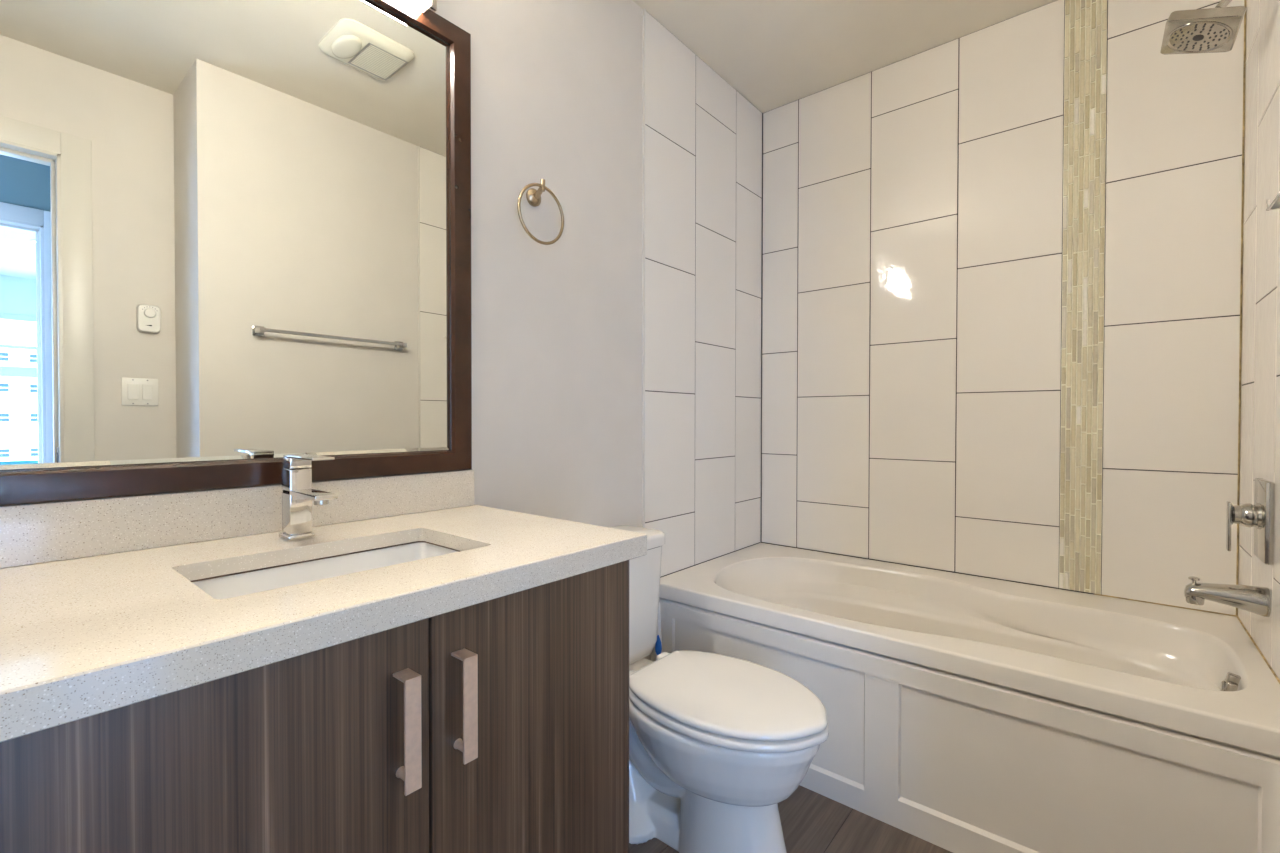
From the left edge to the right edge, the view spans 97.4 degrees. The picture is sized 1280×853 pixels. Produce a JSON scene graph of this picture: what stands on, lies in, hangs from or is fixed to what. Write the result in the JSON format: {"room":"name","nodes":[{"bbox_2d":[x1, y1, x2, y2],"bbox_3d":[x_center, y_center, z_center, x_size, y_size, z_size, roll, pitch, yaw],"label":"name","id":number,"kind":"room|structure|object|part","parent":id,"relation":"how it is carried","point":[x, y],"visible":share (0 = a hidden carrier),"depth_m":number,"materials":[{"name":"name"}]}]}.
{"room":"bathroom","nodes":[
{"label":"bathroom","id":0,"kind":"room"},
{"bbox_2d":[435,0,761,659],"bbox_3d":[-0.482,-0.192,1.436,0.124,2.458,3.099,1,1,40],"label":"wall","id":1,"kind":"structure","parent":0,"point":[616,361],"depth_m":1.83,"materials":[{"name":"paint"}]},
{"bbox_2d":[0,0,471,505],"bbox_3d":[-0.696,-0.424,1.066,0.028,1.068,0.850,1,1,40],"label":"wall mirror","id":2,"kind":"object","parent":1,"relation":"attached to","point":[235,235],"visible":1,"depth_m":1.01,"materials":[{"name":"brown wood"}]},
{"bbox_2d":[0,470,473,568],"bbox_3d":[-0.702,0.156,1.073,0.020,0.088,0.878,1,1,40],"label":"backsplash","id":3,"kind":"structure","parent":1,"relation":"attached to","point":[32,533],"depth_m":0.97,"materials":[{"name":"stone"}]},
{"bbox_2d":[404,0,436,12],"bbox_3d":[-0.668,-1.013,1.062,0.071,0.152,0.639,1,1,40],"label":"vanity light","id":4,"kind":"object","parent":1,"relation":"attached to","point":[423,5],"visible":0.88,"depth_m":1.25,"materials":[{"name":"silver metal"}]},
{"bbox_3d":[-0.529,-1.009,1.204,0.036,0.139,0.156,1,1,40],"label":"lamp shade","id":5,"kind":"part","parent":4,"relation":"part of","materials":[{"name":"white"}]},
{"bbox_3d":[-0.688,-1.022,1.077,0.021,0.103,0.639,1,1,40],"label":"plate","id":6,"kind":"part","parent":4,"relation":"part of","materials":[{"name":"silver metal"}]},
{"bbox_2d":[517,179,563,244],"bbox_3d":[-0.283,-0.583,1.539,0.058,0.175,0.161,1,1,40],"label":"towel ring","id":7,"kind":"object","parent":1,"relation":"attached to","point":[533,196],"visible":1,"depth_m":1.54,"materials":[{"name":"silver metal"}]},
{"bbox_3d":[-0.275,-0.649,1.540,0.018,0.043,0.048,0,1,-37],"label":"post","id":8,"kind":"part","parent":7,"relation":"part of","materials":[{"name":"silver metal"}]},
{"bbox_3d":[0.012,-0.212,1.938,0.010,2.428,0.008,1,1,40],"label":"tile edge trim","id":9,"kind":"part","parent":1,"relation":"part of","materials":[{"name":"white paint"}]},
{"bbox_2d":[629,785,952,852],"bbox_3d":[0.334,1.095,0.834,2.130,0.100,3.200,1,1,40],"label":"floor","id":10,"kind":"structure","parent":0,"point":[811,821],"depth_m":1.43,"materials":[{"name":"wood"}]},
{"bbox_2d":[0,560,628,852],"bbox_3d":[-0.483,0.644,0.900,0.580,0.800,0.828,1,1,40],"label":"vanity cabinet","id":11,"kind":"object","parent":10,"relation":"on","point":[498,725],"visible":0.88,"depth_m":0.69,"materials":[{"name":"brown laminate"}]},
{"bbox_3d":[-0.422,0.594,0.585,0.019,0.688,0.426,1,1,40],"label":"door","id":12,"kind":"part","parent":11,"relation":"part of","materials":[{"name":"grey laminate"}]},
{"bbox_2d":[0,505,646,741],"bbox_3d":[-0.489,0.223,0.900,0.573,0.040,0.884,1,1,40],"label":"countertop","id":13,"kind":"structure","parent":11,"relation":"on","point":[80,638],"depth_m":0.68,"materials":[{"name":"stone"}]},
{"bbox_2d":[279,454,337,540],"bbox_3d":[-0.581,0.127,0.984,0.156,0.150,0.044,1,1,40],"label":"sink faucet","id":14,"kind":"object","parent":13,"relation":"on","point":[298,494],"visible":1,"depth_m":1.00,"materials":[{"name":"silver metal"}]},
{"bbox_3d":[-0.622,0.197,1.018,0.050,0.008,0.044,1,1,40],"label":"plate","id":15,"kind":"part","parent":14,"relation":"part of","materials":[{"name":"silver metal"}]},
{"bbox_3d":[-0.581,0.063,0.984,0.134,0.024,0.035,1,1,40],"label":"lever","id":16,"kind":"part","parent":14,"relation":"part of","materials":[{"name":"silver metal"}]},
{"bbox_3d":[-0.577,0.122,0.982,0.148,0.018,0.036,1,1,40],"label":"spout","id":17,"kind":"part","parent":14,"relation":"part of","materials":[{"name":"silver metal"}]},
{"bbox_2d":[192,542,457,598],"bbox_3d":[-0.466,0.297,0.890,0.281,0.135,0.433,1,1,40],"label":"undermount sink","id":18,"kind":"object","parent":13,"relation":"in","point":[236,585],"visible":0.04,"depth_m":0.96,"materials":[{"name":"ceramic"}]},
{"bbox_3d":[-0.290,0.379,0.700,0.032,0.141,0.021,1,1,40],"label":"handle","id":19,"kind":"part","parent":11,"relation":"part of","materials":[{"name":"silver metal"}]},
{"bbox_3d":[-0.238,0.378,0.762,0.032,0.141,0.021,1,1,40],"label":"handle","id":20,"kind":"part","parent":11,"relation":"part of","materials":[{"name":"silver metal"}]},
{"bbox_3d":[-0.157,0.590,0.902,0.019,0.688,0.392,1,1,40],"label":"door","id":21,"kind":"part","parent":11,"relation":"part of","materials":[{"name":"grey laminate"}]},
{"bbox_2d":[654,602,662,660],"bbox_3d":[0.053,0.809,1.867,0.094,0.447,0.094,1,1,40],"label":"toilet brush","id":22,"kind":"object","parent":10,"relation":"on","point":[658,646],"visible":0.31,"depth_m":1.87,"materials":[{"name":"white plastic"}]},
{"bbox_2d":[609,525,828,852],"bbox_3d":[0.103,0.685,1.440,0.768,0.723,0.426,1,1,40],"label":"toilet","id":23,"kind":"object","parent":10,"relation":"on","point":[717,742],"visible":0.66,"depth_m":1.28,"materials":[{"name":"ceramic"}]},
{"bbox_3d":[-0.114,0.340,1.617,0.202,0.038,0.426,1,1,40],"label":"tank lid","id":24,"kind":"part","parent":23,"relation":"part of","materials":[{"name":"ceramic"}]},
{"bbox_3d":[-0.115,0.525,1.621,0.187,0.330,0.410,1,1,40],"label":"tank","id":25,"kind":"part","parent":23,"relation":"part of","materials":[{"name":"ceramic"}]},
{"bbox_3d":[0.213,0.634,1.347,0.475,0.019,0.351,1,1,40],"label":"lid","id":26,"kind":"part","parent":23,"relation":"part of","materials":[{"name":"plastic"}]},
{"bbox_3d":[0.213,0.658,1.348,0.481,0.020,0.357,1,1,40],"label":"seat","id":27,"kind":"part","parent":23,"relation":"part of","materials":[{"name":"plastic"}]},
{"bbox_2d":[651,543,1279,852],"bbox_3d":[0.878,0.790,1.797,1.518,0.489,0.814,1,1,40],"label":"bathtub","id":28,"kind":"object","parent":10,"relation":"on","point":[965,713],"visible":0.98,"depth_m":1.41,"materials":[{"name":"ceramic"}]},
{"bbox_2d":[633,0,1055,112],"bbox_3d":[2.165,-1.437,-1.117,7.400,0.100,4.800,1,1,40],"label":"ceiling","id":29,"kind":"structure","parent":0,"point":[774,53],"depth_m":2.04,"materials":[{"name":"paint"}]},
{"bbox_2d":[760,0,1245,616],"bbox_3d":[1.177,-0.199,2.145,1.760,2.458,0.125,1,1,40],"label":"wall","id":30,"kind":"structure","parent":0,"point":[1002,262],"depth_m":1.95,"materials":[{"name":"tile"}]},
{"bbox_2d":[1236,0,1279,683],"bbox_3d":[1.391,-0.182,0.821,0.512,2.458,1.882,1,1,40],"label":"wall","id":31,"kind":"structure","parent":0,"point":[1260,356],"depth_m":1.40,"materials":[{"name":"tile"}]},
{"bbox_2d":[1160,0,1246,54],"bbox_3d":[1.395,-1.015,1.358,0.196,0.176,0.138,1,1,40],"label":"shower","id":32,"kind":"object","parent":31,"relation":"attached to","point":[1209,30],"visible":1,"depth_m":1.36,"materials":[{"name":"silver metal"}]},
{"bbox_3d":[1.370,-0.954,1.379,0.118,0.047,0.124,1,1,40],"label":"spray plate","id":33,"kind":"part","parent":32,"relation":"part of","materials":[{"name":"silver metal"}]},
{"bbox_3d":[1.431,-1.052,1.327,0.102,0.101,0.056,1,1,40],"label":"arm","id":34,"kind":"part","parent":32,"relation":"part of","materials":[{"name":"silver metal"}]},
{"bbox_2d":[1184,576,1270,616],"bbox_3d":[1.413,0.409,1.358,0.140,0.071,0.068,1,1,40],"label":"tub spout","id":35,"kind":"object","parent":31,"relation":"attached to","point":[1254,599],"visible":1,"depth_m":1.33,"materials":[{"name":"silver metal"}]},
{"bbox_3d":[1.372,0.382,1.392,0.021,0.019,0.021,1,1,40],"label":"diverter knob","id":36,"kind":"part","parent":35,"relation":"part of","materials":[{"name":"silver metal"}]},
{"bbox_2d":[1226,478,1274,564],"bbox_3d":[1.448,0.219,1.340,0.068,0.188,0.130,1,1,40],"label":"shower valve","id":37,"kind":"object","parent":31,"relation":"attached to","point":[1260,515],"visible":1,"depth_m":1.31,"materials":[{"name":"silver metal"}]},
{"bbox_3d":[1.424,0.241,1.360,0.006,0.118,0.024,1,1,40],"label":"lever","id":38,"kind":"part","parent":37,"relation":"part of","materials":[{"name":"silver metal"}]},
{"bbox_2d":[1266,191,1279,210],"bbox_3d":[1.284,-0.459,1.115,0.041,0.022,0.107,1,1,40],"label":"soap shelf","id":39,"kind":"object","parent":31,"relation":"attached to","point":[1275,204],"visible":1,"depth_m":1.15,"materials":[{"name":"silver glass"}]},
{"bbox_3d":[1.285,-0.453,1.114,0.038,0.008,0.100,1,1,40],"label":"shelf plate","id":40,"kind":"part","parent":39,"relation":"part of","materials":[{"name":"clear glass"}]}
]}

